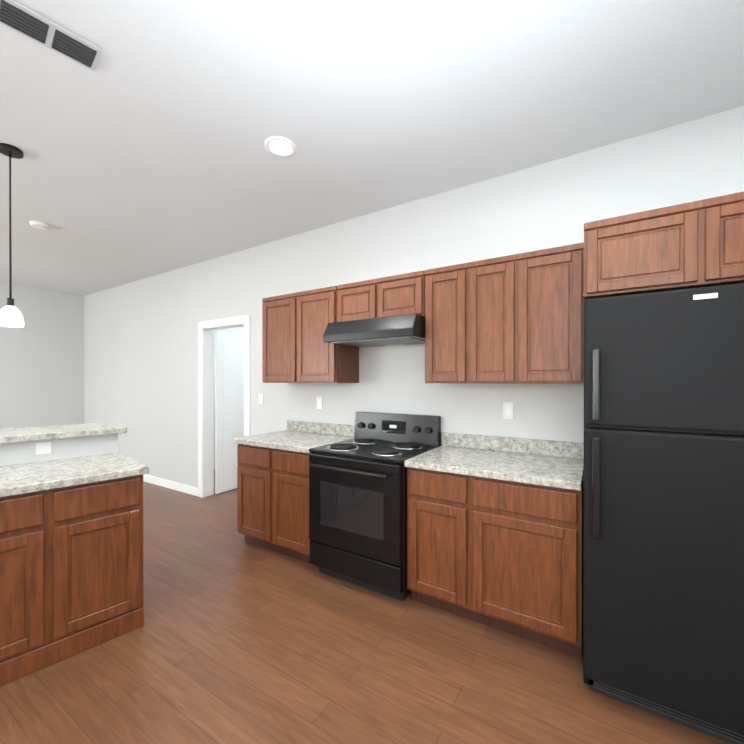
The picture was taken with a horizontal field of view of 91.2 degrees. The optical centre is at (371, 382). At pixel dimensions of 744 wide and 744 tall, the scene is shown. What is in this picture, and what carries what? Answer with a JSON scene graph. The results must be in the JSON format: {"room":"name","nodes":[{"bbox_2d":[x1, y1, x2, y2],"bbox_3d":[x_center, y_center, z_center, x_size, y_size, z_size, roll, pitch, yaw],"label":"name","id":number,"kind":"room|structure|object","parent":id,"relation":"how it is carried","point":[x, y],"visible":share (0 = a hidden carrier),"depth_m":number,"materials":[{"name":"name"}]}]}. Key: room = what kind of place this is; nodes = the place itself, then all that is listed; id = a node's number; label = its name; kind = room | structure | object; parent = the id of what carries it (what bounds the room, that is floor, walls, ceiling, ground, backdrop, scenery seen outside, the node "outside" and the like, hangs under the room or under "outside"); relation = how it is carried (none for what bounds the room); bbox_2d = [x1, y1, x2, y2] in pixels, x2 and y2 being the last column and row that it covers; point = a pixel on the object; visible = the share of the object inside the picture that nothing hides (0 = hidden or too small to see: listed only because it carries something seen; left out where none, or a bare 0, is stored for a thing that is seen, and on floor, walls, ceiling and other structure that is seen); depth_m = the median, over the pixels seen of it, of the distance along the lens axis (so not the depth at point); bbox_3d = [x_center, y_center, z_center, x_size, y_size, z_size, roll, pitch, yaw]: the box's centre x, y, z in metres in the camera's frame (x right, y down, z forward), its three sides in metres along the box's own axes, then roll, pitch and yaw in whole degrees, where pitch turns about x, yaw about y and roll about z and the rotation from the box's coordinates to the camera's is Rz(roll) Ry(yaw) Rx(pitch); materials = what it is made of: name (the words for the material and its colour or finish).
{"room":"kitchen","nodes":[
{"label":"kitchen","id":0,"kind":"room"},
{"bbox_2d":[0,282,83,428],"bbox_3d":[-6.585,-0.032,3.505,0.120,2.850,6.320,0,0,32],"label":"wall","id":1,"kind":"structure","parent":0,"point":[42,367],"depth_m":5.69,"materials":[{"name":"paint"}]},
{"bbox_2d":[214,327,243,469],"bbox_3d":[-2.191,-0.038,6.401,0.120,2.850,3.000,0,0,32],"label":"wall","id":2,"kind":"structure","parent":0,"point":[238,330],"depth_m":5.79,"materials":[{"name":"paint"}]},
{"bbox_2d":[0,470,729,743],"bbox_3d":[-1.889,1.446,2.424,9.240,0.100,9.440,0,0,32],"label":"floor","id":3,"kind":"structure","parent":0,"point":[236,638],"depth_m":1.75,"materials":[{"name":"brown wood"}]},
{"bbox_2d":[0,430,145,685],"bbox_3d":[-2.446,0.873,1.447,0.772,1.050,2.500,0,0,44],"label":"kitchen island","id":4,"kind":"object","parent":3,"relation":"on","point":[71,540],"depth_m":1.88,"materials":[{"name":"brown wood"}]},
{"bbox_2d":[0,422,126,441],"bbox_3d":[-2.733,0.328,1.730,0.460,0.040,2.570,0,0,44],"label":"island countertop","id":5,"kind":"structure","parent":4,"relation":"on","point":[106,427],"depth_m":2.33,"materials":[{"name":"grey stone"}]},
{"bbox_2d":[0,466,148,497],"bbox_3d":[-2.384,0.504,1.387,0.640,0.040,2.540,0,0,44],"label":"island countertop","id":6,"kind":"structure","parent":4,"relation":"on","point":[85,479],"depth_m":1.83,"materials":[{"name":"grey stone"}]},
{"bbox_2d":[232,420,354,566],"bbox_3d":[-0.655,0.887,3.158,0.877,1.015,0.640,0,0,32],"label":"base cabinet","id":7,"kind":"object","parent":3,"relation":"on","point":[272,491],"visible":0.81,"depth_m":2.92,"materials":[{"name":"brown wood"}]},
{"bbox_2d":[309,411,440,600],"bbox_3d":[0.019,0.825,2.687,0.752,1.140,0.728,0,0,32],"label":"range","id":8,"kind":"object","parent":3,"relation":"on","point":[358,509],"visible":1,"depth_m":2.44,"materials":[{"name":"black metal"}]},
{"bbox_2d":[405,432,583,657],"bbox_3d":[0.771,0.889,2.271,0.949,1.015,0.640,0,0,32],"label":"base cabinet","id":9,"kind":"object","parent":3,"relation":"on","point":[495,525],"visible":0.94,"depth_m":2.01,"materials":[{"name":"brown wood"}]},
{"bbox_2d":[583,283,743,743],"bbox_3d":[1.456,0.509,1.692,0.800,1.777,0.845,0,0,32],"label":"refrigerator","id":10,"kind":"object","parent":3,"relation":"on","point":[663,582],"visible":1,"depth_m":1.44,"materials":[{"name":"black metal"}]},
{"bbox_2d":[0,0,743,295],"bbox_3d":[-1.889,-1.504,2.417,9.240,0.100,9.440,0,0,32],"label":"ceiling","id":11,"kind":"structure","parent":0,"point":[146,154],"depth_m":1.92,"materials":[{"name":"paint"}]},
{"bbox_2d":[0,143,23,326],"bbox_3d":[-2.253,-0.903,2.268,0.122,1.099,0.122,0,0,32],"label":"pendant light","id":12,"kind":"object","parent":11,"relation":"hanging from","point":[11,315],"visible":1,"depth_m":2.26,"materials":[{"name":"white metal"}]},
{"bbox_2d":[29,221,48,229],"bbox_3d":[-3.055,-1.439,3.344,0.140,0.033,0.140,0,0,32],"label":"smoke detector","id":13,"kind":"object","parent":11,"relation":"attached to","point":[39,225],"visible":1,"depth_m":3.32,"materials":[{"name":"white plastic"}]},
{"bbox_2d":[0,0,102,70],"bbox_3d":[-1.339,-1.441,1.514,0.160,0.019,0.330,0,0,42],"label":"ceiling vent","id":14,"kind":"object","parent":11,"relation":"in","point":[18,17],"visible":1,"depth_m":1.50,"materials":[{"name":"grey metal"}]},
{"bbox_2d":[265,136,295,157],"bbox_3d":[-0.562,-1.447,2.240,0.190,0.011,0.190,0,0,32],"label":"recessed light","id":15,"kind":"object","parent":11,"relation":"in","point":[280,146],"visible":0.94,"depth_m":2.24,"materials":[{"name":"white plastic"}]},
{"bbox_2d":[84,106,743,487],"bbox_3d":[-1.012,-0.032,3.830,9.240,2.850,0.120,0,0,32],"label":"wall","id":16,"kind":"structure","parent":0,"point":[556,203],"depth_m":3.01,"materials":[{"name":"paint"}]},
{"bbox_2d":[143,474,197,495],"bbox_3d":[-3.494,1.339,5.299,3.235,0.100,0.014,0,0,32],"label":"baseboard","id":17,"kind":"structure","parent":16,"relation":"attached to","point":[187,489],"depth_m":4.74,"materials":[{"name":"white wood"}]},
{"bbox_2d":[198,315,249,497],"bbox_3d":[-1.682,0.329,4.248,0.930,2.125,0.152,0,0,32],"label":"door frame","id":18,"kind":"structure","parent":16,"relation":"attached to","point":[206,329],"depth_m":4.41,"materials":[{"name":"white wood"}]},
{"bbox_2d":[203,249,245,320],"bbox_3d":[-1.682,-1.058,4.245,0.780,0.800,0.120,0,0,32],"label":"wall","id":19,"kind":"structure","parent":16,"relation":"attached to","point":[224,286],"depth_m":4.17,"materials":[{"name":"paint"}]},
{"bbox_2d":[215,331,243,493],"bbox_3d":[-1.710,0.371,4.808,0.110,2.022,0.740,0,0,32],"label":"hall door","id":20,"kind":"structure","parent":16,"relation":"in","point":[229,386],"depth_m":4.64,"materials":[{"name":"white wood"}]},
{"bbox_2d":[259,393,263,403],"bbox_3d":[-1.174,0.173,3.854,0.070,0.114,0.009,0,0,32],"label":"light switch","id":21,"kind":"object","parent":16,"relation":"attached to","point":[261,398],"visible":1,"depth_m":3.85,"materials":[{"name":"white plastic"}]},
{"bbox_2d":[262,286,358,382],"bbox_3d":[-0.568,-0.386,3.277,0.857,0.780,0.340,0,0,32],"label":"upper cabinet","id":22,"kind":"object","parent":16,"relation":"attached to","point":[296,348],"visible":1,"depth_m":3.11,"materials":[{"name":"brown wood"}]},
{"bbox_2d":[317,397,322,408],"bbox_3d":[-0.494,0.194,3.432,0.070,0.114,0.009,0,0,32],"label":"electrical outlet","id":23,"kind":"object","parent":16,"relation":"attached to","point":[319,402],"visible":1,"depth_m":3.42,"materials":[{"name":"white plastic"}]},
{"bbox_2d":[323,314,424,346],"bbox_3d":[0.079,-0.380,2.781,0.752,0.159,0.500,0,0,32],"label":"range hood","id":24,"kind":"object","parent":16,"relation":"attached to","point":[408,329],"visible":0.94,"depth_m":2.58,"materials":[{"name":"black metal"}]},
{"bbox_2d":[337,271,424,321],"bbox_3d":[0.121,-0.620,2.848,0.754,0.310,0.340,0,0,32],"label":"upper cabinet","id":25,"kind":"object","parent":16,"relation":"attached to","point":[397,295],"visible":0.75,"depth_m":2.68,"materials":[{"name":"brown wood"}]},
{"bbox_2d":[424,242,583,383],"bbox_3d":[0.851,-0.384,2.395,0.955,0.780,0.340,0,0,32],"label":"upper cabinet","id":26,"kind":"object","parent":16,"relation":"attached to","point":[516,318],"visible":0.96,"depth_m":2.21,"materials":[{"name":"brown wood"}]},
{"bbox_2d":[503,402,513,418],"bbox_3d":[0.949,0.196,2.534,0.070,0.114,0.009,0,0,32],"label":"electrical outlet","id":27,"kind":"object","parent":16,"relation":"attached to","point":[508,410],"visible":1,"depth_m":2.53,"materials":[{"name":"white plastic"}]},
{"bbox_2d":[584,192,743,300],"bbox_3d":[1.551,-0.595,1.794,0.860,0.355,0.620,0,0,32],"label":"upper cabinet","id":28,"kind":"object","parent":16,"relation":"attached to","point":[696,244],"visible":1,"depth_m":1.60,"materials":[{"name":"brown wood"}]}
]}

